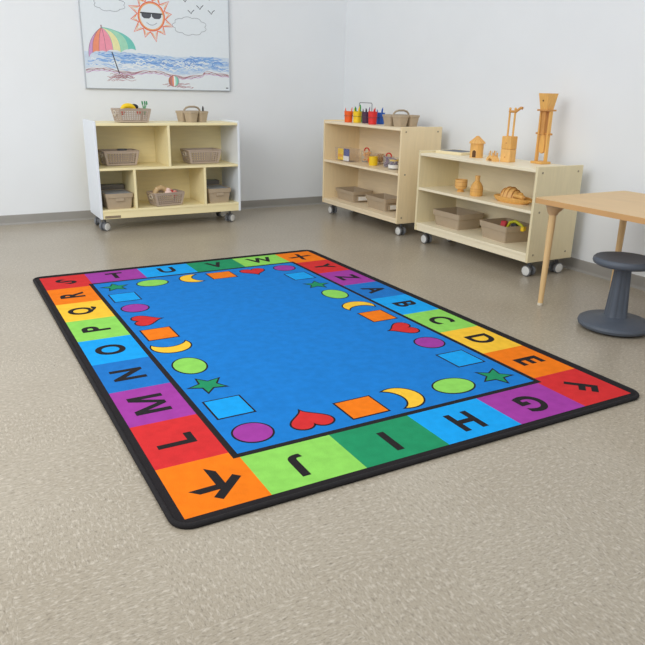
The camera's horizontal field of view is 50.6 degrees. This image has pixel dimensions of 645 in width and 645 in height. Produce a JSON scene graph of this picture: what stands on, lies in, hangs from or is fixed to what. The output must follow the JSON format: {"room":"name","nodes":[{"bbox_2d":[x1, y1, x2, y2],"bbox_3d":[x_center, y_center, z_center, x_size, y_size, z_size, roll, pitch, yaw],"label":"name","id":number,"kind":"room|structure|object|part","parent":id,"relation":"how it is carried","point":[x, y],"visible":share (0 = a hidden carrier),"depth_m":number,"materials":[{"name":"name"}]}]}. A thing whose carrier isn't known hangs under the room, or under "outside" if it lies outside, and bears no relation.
{"room":"classroom","nodes":[
{"label":"classroom","id":0,"kind":"room"},
{"bbox_2d":[0,0,346,215],"bbox_3d":[-2.925,-2.009,4.696,7.350,2.750,0.120,-9,21,-28],"label":"wall","id":1,"kind":"structure","parent":0,"point":[287,57],"depth_m":5.74,"materials":[{"name":"paint"}]},
{"bbox_2d":[78,0,230,90],"bbox_3d":[-1.308,-2.334,5.446,1.199,0.910,0.024,-9,21,-28],"label":"picture","id":2,"kind":"object","parent":1,"relation":"attached to","point":[127,44],"visible":1,"depth_m":5.46},
{"bbox_2d":[0,196,327,225],"bbox_3d":[-2.972,-0.714,5.043,7.230,0.074,0.016,-9,21,-28],"label":"baseboard","id":3,"kind":"structure","parent":1,"relation":"attached to","point":[251,204],"depth_m":5.58,"materials":[{"name":"plastic"}]},
{"bbox_2d":[0,204,644,644],"bbox_3d":[-0.805,0.611,1.502,7.350,0.060,8.970,-9,21,-28],"label":"floor","id":4,"kind":"structure","parent":0,"point":[537,536],"depth_m":1.80,"materials":[{"name":"speckled sheet vinyl"}]},
{"bbox_2d":[82,119,240,230],"bbox_3d":[-1.242,-1.181,5.394,1.119,0.803,0.380,-9,21,-28],"label":"shelf unit","id":5,"kind":"object","parent":4,"relation":"on","point":[160,161],"visible":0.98,"depth_m":5.41,"materials":[{"name":"white laminate"}]},
{"bbox_3d":[-1.722,-1.151,5.122,0.018,0.703,0.380,-9,21,-28],"label":"panel","id":6,"kind":"part","parent":5,"relation":"part of","materials":[{"name":"white laminate"}]},
{"bbox_2d":[101,183,123,189],"bbox_3d":[-1.661,-1.006,5.352,0.209,0.148,0.087,-10,22,-29],"label":"storage bin","id":7,"kind":"object","parent":5,"relation":"on","point":[117,185],"visible":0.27,"depth_m":5.31,"materials":[{"name":"black plastic"}]},
{"bbox_3d":[-1.568,-0.790,5.115,0.116,0.018,0.003,-9,21,-28],"label":"name plate","id":8,"kind":"part","parent":5,"relation":"part of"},
{"bbox_2d":[101,189,132,209],"bbox_3d":[-1.577,-0.942,5.219,0.209,0.116,0.240,-10,22,-29],"label":"storage bin","id":9,"kind":"object","parent":5,"relation":"on","point":[114,198],"visible":0.87,"depth_m":5.14,"materials":[{"name":"beige plastic"}]},
{"bbox_2d":[98,148,138,165],"bbox_3d":[-1.560,-1.268,5.234,0.277,0.109,0.188,-10,22,-30],"label":"basket","id":10,"kind":"object","parent":5,"relation":"on","point":[103,153],"visible":1,"depth_m":5.19,"materials":[{"name":"plastic"}]},
{"bbox_2d":[111,108,150,121],"bbox_3d":[-1.429,-1.550,5.103,0.260,0.097,0.178,-12,23,-33],"label":"basket","id":11,"kind":"object","parent":5,"relation":"on","point":[114,111],"visible":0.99,"depth_m":5.06,"materials":[{"name":"plastic"}]},
{"bbox_2d":[120,103,135,108],"bbox_3d":[-1.445,-1.593,5.065,0.131,0.065,0.034,-13,23,-36],"label":"banana","id":12,"kind":"object","parent":11,"relation":"in","point":[126,105],"visible":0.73,"depth_m":5.05,"materials":[{"name":"yellow plastic"}]},
{"bbox_2d":[141,101,147,114],"bbox_3d":[-1.341,-1.619,5.149,0.044,0.098,0.028,-9,21,-28],"label":"celery","id":13,"kind":"object","parent":11,"relation":"in","point":[146,103],"visible":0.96,"depth_m":5.14,"materials":[{"name":"green plastic"}]},
{"bbox_3d":[-1.330,-1.266,5.535,1.083,0.671,0.011,-9,21,-28],"label":"panel","id":14,"kind":"part","parent":5,"relation":"part of","materials":[{"name":"brown wood"}]},
{"bbox_2d":[146,189,184,205],"bbox_3d":[-1.233,-0.982,5.371,0.262,0.101,0.173,-13,24,-36],"label":"basket","id":15,"kind":"object","parent":5,"relation":"on","point":[153,198],"visible":0.96,"depth_m":5.33,"materials":[{"name":"plastic"}]},
{"bbox_2d":[153,185,166,193],"bbox_3d":[-1.264,-1.032,5.340,0.144,0.084,0.040,-14,24,-38],"label":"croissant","id":16,"kind":"object","parent":15,"relation":"in","point":[157,189],"visible":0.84,"depth_m":5.31,"materials":[{"name":"beige food"}]},
{"bbox_3d":[-1.238,-1.237,5.370,1.083,0.017,0.366,-9,21,-28],"label":"shelf","id":17,"kind":"part","parent":5,"relation":"part of","materials":[{"name":"brown wood"}]},
{"bbox_3d":[-1.245,-0.949,5.468,1.083,0.017,0.366,-9,21,-28],"label":"shelf","id":18,"kind":"part","parent":5,"relation":"part of","materials":[{"name":"brown wood"}]},
{"bbox_3d":[-1.163,-0.868,5.339,1.083,0.050,0.018,-9,21,-28],"label":"kick rail","id":19,"kind":"part","parent":5,"relation":"part of","materials":[{"name":"brown wood"}]},
{"bbox_2d":[175,106,207,121],"bbox_3d":[-1.025,-1.639,5.364,0.192,0.122,0.192,16,24,37],"label":"caddy","id":20,"kind":"object","parent":5,"relation":"on","point":[185,115],"visible":0.99,"depth_m":5.32,"materials":[{"name":"beige plastic"}]},
{"bbox_3d":[-1.024,-1.672,5.353,0.015,0.053,0.174,16,24,37],"label":"handle","id":21,"kind":"part","parent":20,"relation":"part of","materials":[{"name":"beige wicker"}]},
{"bbox_2d":[180,148,221,163],"bbox_3d":[-0.977,-1.341,5.491,0.290,0.107,0.188,-11,22,-31],"label":"basket","id":22,"kind":"object","parent":5,"relation":"on","point":[184,151],"visible":1,"depth_m":5.45,"materials":[{"name":"plastic"}]},
{"bbox_2d":[206,179,218,184],"bbox_3d":[-0.967,-1.117,5.722,0.196,0.148,0.087,-10,22,-29],"label":"storage bin","id":23,"kind":"object","parent":5,"relation":"on","point":[208,181],"visible":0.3,"depth_m":5.70,"materials":[{"name":"beige plastic"}]},
{"bbox_2d":[207,184,230,202],"bbox_3d":[-0.882,-1.053,5.589,0.196,0.116,0.240,-10,22,-29],"label":"storage bin","id":24,"kind":"object","parent":5,"relation":"on","point":[218,193],"visible":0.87,"depth_m":5.50,"materials":[{"name":"beige plastic"}]},
{"bbox_3d":[-0.760,-1.305,5.635,0.018,0.703,0.380,-9,21,-28],"label":"panel","id":25,"kind":"part","parent":5,"relation":"part of","materials":[{"name":"white laminate"}]},
{"bbox_2d":[33,250,639,528],"bbox_3d":[-0.226,0.011,3.184,1.780,0.015,2.632,-9,21,-28],"label":"rug","id":26,"kind":"object","parent":4,"relation":"on","point":[240,385],"visible":1,"depth_m":2.61,"materials":[{"name":"carpet"}]},
{"bbox_2d":[322,120,441,234],"bbox_3d":[0.445,-1.222,5.620,0.370,0.806,1.162,-9,21,-28],"label":"shelf unit","id":27,"kind":"object","parent":4,"relation":"on","point":[404,144],"visible":0.78,"depth_m":5.75,"materials":[{"name":"beige wood"}]},
{"bbox_3d":[0.169,-1.436,6.074,0.370,0.706,0.018,-9,21,-28],"label":"panel","id":28,"kind":"part","parent":27,"relation":"part of","materials":[{"name":"brown wood"}]},
{"bbox_2d":[336,186,372,202],"bbox_3d":[0.275,-1.120,5.979,0.204,0.093,0.317,-8,21,-26],"label":"storage bin","id":29,"kind":"object","parent":27,"relation":"on","point":[353,194],"visible":0.8,"depth_m":5.90,"materials":[{"name":"beige plastic"}]},
{"bbox_3d":[0.291,-0.923,5.635,0.018,0.023,1.122,-9,21,-28],"label":"kick rail","id":30,"kind":"part","parent":27,"relation":"part of","materials":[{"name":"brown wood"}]},
{"bbox_3d":[0.435,-0.965,5.705,0.356,0.017,1.122,-9,21,-28],"label":"shelf","id":31,"kind":"part","parent":27,"relation":"part of","materials":[{"name":"brown wood"}]},
{"bbox_3d":[0.442,-1.281,5.598,0.356,0.017,1.122,-9,21,-28],"label":"shelf","id":32,"kind":"part","parent":27,"relation":"part of","materials":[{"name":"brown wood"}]},
{"bbox_2d":[363,147,370,160],"bbox_3d":[0.377,-1.430,5.817,0.092,0.122,0.092,-9,21,-28],"label":"clear jar","id":33,"kind":"object","parent":27,"relation":"on","point":[366,155],"visible":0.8,"depth_m":5.81,"materials":[{"name":"white plastic"}]},
{"bbox_2d":[368,156,377,165],"bbox_3d":[0.412,-1.319,5.572,0.071,0.070,0.089,-1,19,-7],"label":"mug","id":34,"kind":"object","parent":27,"relation":"on","point":[372,160],"visible":1,"depth_m":5.54,"materials":[{"name":"yellow ceramic"}]},
{"bbox_3d":[0.602,-1.281,5.692,0.011,0.678,1.122,-9,21,-28],"label":"panel","id":35,"kind":"part","parent":27,"relation":"part of","materials":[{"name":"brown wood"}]},
{"bbox_2d":[376,154,383,162],"bbox_3d":[0.478,-1.364,5.686,0.096,0.085,0.096,-9,21,-28],"label":"clear jar","id":36,"kind":"object","parent":27,"relation":"on","point":[380,156],"visible":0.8,"depth_m":5.67,"materials":[{"name":"white plastic"}]},
{"bbox_2d":[366,193,396,211],"bbox_3d":[0.507,-0.979,5.571,0.194,0.100,0.308,-9,21,-27],"label":"storage bin","id":37,"kind":"object","parent":27,"relation":"on","point":[384,202],"visible":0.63,"depth_m":5.51,"materials":[{"name":"beige plastic"}]},
{"bbox_2d":[384,152,392,166],"bbox_3d":[0.529,-1.301,5.459,0.096,0.114,0.096,-9,21,-28],"label":"clear jar","id":38,"kind":"object","parent":27,"relation":"on","point":[387,160],"visible":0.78,"depth_m":5.45,"materials":[{"name":"white plastic"}]},
{"bbox_2d":[388,158,398,168],"bbox_3d":[0.558,-1.238,5.316,0.092,0.088,0.092,-9,21,-28],"label":"clear jar","id":39,"kind":"object","parent":27,"relation":"on","point":[392,164],"visible":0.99,"depth_m":5.29,"materials":[{"name":"clear glass"}]},
{"bbox_2d":[382,109,419,126],"bbox_3d":[0.602,-1.572,5.245,0.214,0.124,0.214,-12,23,-34],"label":"caddy","id":40,"kind":"object","parent":27,"relation":"on","point":[396,120],"visible":1,"depth_m":5.19,"materials":[{"name":"beige plastic"}]},
{"bbox_3d":[0.603,-1.605,5.233,0.174,0.053,0.015,-12,23,-34],"label":"handle","id":41,"kind":"part","parent":40,"relation":"part of","materials":[{"name":"beige wicker"}]},
{"bbox_3d":[0.723,-1.104,5.135,0.370,0.706,0.018,-9,21,-28],"label":"panel","id":42,"kind":"part","parent":27,"relation":"part of","materials":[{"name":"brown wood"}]},
{"bbox_3d":[0.212,-1.445,5.870,0.125,0.108,0.255,-9,21,-28],"label":"tub","id":43,"kind":"object","parent":27,"relation":"on","visible":0},
{"bbox_2d":[338,148,343,159],"bbox_3d":[0.157,-1.450,5.883,0.007,0.096,0.090,-9,21,-28],"label":"picture card","id":44,"kind":"object","parent":43,"relation":"in","point":[340,150],"visible":1,"depth_m":5.88,"materials":[{"name":"yellow paper"}]},
{"bbox_2d":[343,148,349,160],"bbox_3d":[0.203,-1.425,5.804,0.007,0.100,0.090,-9,21,-28],"label":"picture card","id":45,"kind":"object","parent":43,"relation":"in","point":[346,151],"visible":1,"depth_m":5.80,"materials":[{"name":"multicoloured paper"}]},
{"bbox_2d":[414,149,583,275],"bbox_3d":[1.106,-0.757,4.524,0.370,0.660,1.127,-9,21,-28],"label":"shelf unit","id":46,"kind":"object","parent":4,"relation":"on","point":[437,172],"visible":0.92,"depth_m":4.45,"materials":[{"name":"beige wood"}]},
{"bbox_3d":[0.838,-0.966,4.964,0.370,0.560,0.018,-9,21,-28],"label":"panel","id":47,"kind":"part","parent":46,"relation":"part of","materials":[{"name":"beige wood"}]},
{"bbox_2d":[436,149,469,155],"bbox_3d":[0.948,-1.194,4.791,0.193,0.018,0.239,-13,23,-36],"label":"slate board","id":48,"kind":"object","parent":46,"relation":"on","point":[449,151],"visible":0.79,"depth_m":4.74,"materials":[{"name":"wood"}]},
{"bbox_3d":[0.948,-1.197,4.790,0.147,0.012,0.193,-13,23,-36],"label":"slate panel","id":49,"kind":"part","parent":48,"relation":"part of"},
{"bbox_2d":[433,207,483,229],"bbox_3d":[0.953,-0.733,4.817,0.230,0.108,0.291,-9,21,-28],"label":"storage bin","id":50,"kind":"object","parent":46,"relation":"on","point":[456,218],"visible":1,"depth_m":4.75,"materials":[{"name":"beige plastic"}]},
{"bbox_2d":[455,179,467,191],"bbox_3d":[0.949,-0.939,4.682,0.087,0.082,0.087,-9,21,-28],"label":"wooden cup","id":51,"kind":"object","parent":46,"relation":"on","point":[460,184],"visible":1,"depth_m":4.65,"materials":[{"name":"brown wood"}]},
{"bbox_3d":[0.953,-0.534,4.513,0.018,0.038,1.087,-9,21,-28],"label":"kick rail","id":52,"kind":"part","parent":46,"relation":"part of","materials":[{"name":"beige laminate"}]},
{"bbox_3d":[1.097,-0.583,4.581,0.356,0.017,1.087,-9,21,-28],"label":"shelf","id":53,"kind":"part","parent":46,"relation":"part of","materials":[{"name":"beige laminate"}]},
{"bbox_3d":[1.103,-0.822,4.500,0.356,0.017,1.087,-9,21,-28],"label":"shelf","id":54,"kind":"part","parent":46,"relation":"part of","materials":[{"name":"beige laminate"}]},
{"bbox_2d":[470,175,482,196],"bbox_3d":[1.017,-0.900,4.496,0.086,0.131,0.086,-9,21,-28],"label":"bottle","id":55,"kind":"object","parent":46,"relation":"on","point":[476,189],"visible":1,"depth_m":4.47,"materials":[{"name":"brown wood"}]},
{"bbox_2d":[469,136,484,157],"bbox_3d":[1.022,-1.163,4.516,0.106,0.139,0.106,-9,21,-28],"label":"wooden hut","id":56,"kind":"object","parent":46,"relation":"on","point":[477,144],"visible":1,"depth_m":4.49,"materials":[{"name":"brown wood"}]},
{"bbox_2d":[486,150,498,161],"bbox_3d":[1.077,-1.053,4.312,0.040,0.064,0.096,-4,19,-14],"label":"bridge","id":57,"kind":"object","parent":46,"relation":"on","point":[493,157],"visible":1,"depth_m":4.29,"materials":[{"name":"brown wood"}]},
{"bbox_3d":[1.262,-0.814,4.597,0.011,0.527,1.087,-9,21,-28],"label":"panel","id":58,"kind":"part","parent":46,"relation":"part of","materials":[{"name":"beige laminate"}]},
{"bbox_2d":[480,218,528,242],"bbox_3d":[1.190,-0.597,4.434,0.230,0.108,0.280,-7,20,-22],"label":"storage bin","id":59,"kind":"object","parent":46,"relation":"on","point":[492,229],"visible":0.72,"depth_m":4.35,"materials":[{"name":"beige plastic"}]},
{"bbox_2d":[500,220,507,226],"bbox_3d":[1.168,-0.627,4.387,0.042,0.053,0.060,15,23,35],"label":"toy car","id":60,"kind":"object","parent":59,"relation":"in","point":[504,223],"visible":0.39,"depth_m":4.37,"materials":[{"name":"red plastic"}]},
{"bbox_2d":[506,220,525,231],"bbox_3d":[1.225,-0.618,4.328,0.127,0.065,0.040,16,24,37],"label":"toy digger","id":61,"kind":"object","parent":59,"relation":"in","point":[514,222],"visible":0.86,"depth_m":4.31,"materials":[{"name":"yellow plastic"}]},
{"bbox_3d":[1.223,-0.621,4.329,0.121,0.059,0.020,16,24,37],"label":"arm","id":62,"kind":"part","parent":61,"relation":"part of"},
{"bbox_2d":[500,107,523,162],"bbox_3d":[1.175,-1.161,4.220,0.070,0.332,0.104,-14,24,-38],"label":"pump","id":63,"kind":"object","parent":46,"relation":"on","point":[509,143],"visible":1,"depth_m":4.23,"materials":[{"name":"brown wood"}]},
{"bbox_3d":[1.182,-1.299,4.169,0.018,0.038,0.094,-14,24,-38],"label":"spout","id":64,"kind":"part","parent":63,"relation":"part of","materials":[{"name":"brown wood"}]},
{"bbox_2d":[494,194,531,204],"bbox_3d":[1.190,-0.769,4.271,0.143,0.036,0.296,-12,23,-33],"label":"wooden platter","id":65,"kind":"object","parent":46,"relation":"on","point":[498,197],"visible":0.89,"depth_m":4.20,"materials":[{"name":"brown wood"}]},
{"bbox_2d":[500,186,523,198],"bbox_3d":[1.189,-0.809,4.274,0.119,0.080,0.170,-12,23,-33],"label":"bread loaf","id":66,"kind":"object","parent":65,"relation":"on","point":[508,192],"visible":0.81,"depth_m":4.25,"materials":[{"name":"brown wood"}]},
{"bbox_2d":[513,194,525,199],"bbox_3d":[1.204,-0.767,4.169,0.025,0.025,0.098,-8,21,-25],"label":"roller","id":67,"kind":"object","parent":65,"relation":"on","point":[518,196],"visible":1,"depth_m":4.16,"materials":[{"name":"brown wood"}]},
{"bbox_2d":[530,93,557,163],"bbox_3d":[1.353,-1.180,4.163,0.082,0.412,0.132,-8,21,-25],"label":"mill","id":68,"kind":"object","parent":46,"relation":"on","point":[547,100],"visible":1,"depth_m":4.14,"materials":[{"name":"brown wood"}]},
{"bbox_3d":[1.335,-1.151,4.210,0.022,0.298,0.012,-8,21,-25],"label":"post","id":69,"kind":"part","parent":68,"relation":"part of","materials":[{"name":"brown wood"}]},
{"bbox_3d":[1.349,-0.991,4.228,0.080,0.014,0.094,-8,21,-25],"label":"plate","id":70,"kind":"part","parent":68,"relation":"part of","materials":[{"name":"brown wood"}]},
{"bbox_3d":[1.369,-1.127,4.144,0.022,0.298,0.012,-8,21,-25],"label":"post","id":71,"kind":"part","parent":68,"relation":"part of","materials":[{"name":"brown wood"}]},
{"bbox_3d":[1.375,-0.644,4.053,0.370,0.560,0.018,-9,21,-28],"label":"panel","id":72,"kind":"part","parent":46,"relation":"part of","materials":[{"name":"beige wood"}]},
{"bbox_2d":[535,191,644,305],"bbox_3d":[1.651,-0.234,3.178,0.685,0.560,1.222,-9,21,-28],"label":"table","id":73,"kind":"object","parent":4,"relation":"on","point":[625,206],"visible":0.83,"depth_m":3.40,"materials":[{"name":"brown wood"}]},
{"bbox_3d":[1.156,-0.336,3.511,0.039,0.493,0.039,-9,21,-28],"label":"leg","id":74,"kind":"part","parent":73,"relation":"part of","materials":[{"name":"brown wood"}]},
{"bbox_3d":[1.635,-0.412,3.766,0.039,0.493,0.039,-9,21,-28],"label":"leg","id":75,"kind":"part","parent":73,"relation":"part of","materials":[{"name":"brown wood"}]},
{"bbox_2d":[577,251,644,336],"bbox_3d":[1.395,-0.138,3.212,0.333,0.342,0.333,18,25,41],"label":"stool","id":76,"kind":"object","parent":4,"relation":"on","point":[615,320],"visible":1,"depth_m":3.17,"materials":[{"name":"plastic"}]},
{"bbox_3d":[1.398,-0.282,3.163,0.277,0.038,0.277,18,25,41],"label":"seat","id":77,"kind":"part","parent":76,"relation":"part of","materials":[{"name":"plastic"}]},
{"bbox_2d":[343,0,644,276],"bbox_3d":[2.412,-1.206,2.683,0.120,2.750,8.850,-9,21,-28],"label":"wall","id":78,"kind":"structure","parent":0,"point":[460,66],"depth_m":4.47,"materials":[{"name":"paint"}]},
{"bbox_2d":[412,223,644,290],"bbox_3d":[2.326,0.071,3.081,0.016,0.074,8.846,-9,21,-28],"label":"baseboard","id":79,"kind":"structure","parent":78,"relation":"attached to","point":[638,282],"depth_m":4.20,"materials":[{"name":"plastic"}]},
{"bbox_3d":[0.352,-1.712,5.581,0.190,0.162,0.447,-9,21,-28],"label":"rack","id":80,"kind":"object","parent":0,"visible":0},
{"bbox_2d":[344,111,352,121],"bbox_3d":[0.218,-1.722,5.713,0.077,0.088,0.076,-9,21,-28],"label":"pencil cup","id":81,"kind":"object","parent":80,"relation":"in","point":[348,115],"visible":0.98,"depth_m":5.69,"materials":[{"name":"orange plastic"}]},
{"bbox_2d":[353,111,361,122],"bbox_3d":[0.288,-1.703,5.661,0.077,0.088,0.076,-9,21,-28],"label":"pencil cup","id":82,"kind":"object","parent":80,"relation":"in","point":[356,113],"visible":0.96,"depth_m":5.64,"materials":[{"name":"yellow plastic"}]},
{"bbox_2d":[362,112,367,122],"bbox_3d":[0.357,-1.681,5.603,0.077,0.088,0.076,-9,21,-28],"label":"pencil cup","id":83,"kind":"object","parent":80,"relation":"in","point":[364,114],"visible":0.62,"depth_m":5.58,"materials":[{"name":"purple plastic"}]},
{"bbox_2d":[368,111,376,124],"bbox_3d":[0.397,-1.622,5.417,0.077,0.098,0.076,-9,21,-28],"label":"pencil cup","id":84,"kind":"object","parent":80,"relation":"in","point":[372,116],"visible":0.94,"depth_m":5.39,"materials":[{"name":"red plastic"}]},
{"bbox_2d":[376,112,384,123],"bbox_3d":[0.466,-1.646,5.506,0.077,0.088,0.076,-9,21,-28],"label":"pencil cup","id":85,"kind":"object","parent":80,"relation":"in","point":[379,120],"visible":0.8,"depth_m":5.48,"materials":[{"name":"blue plastic"}]}
]}

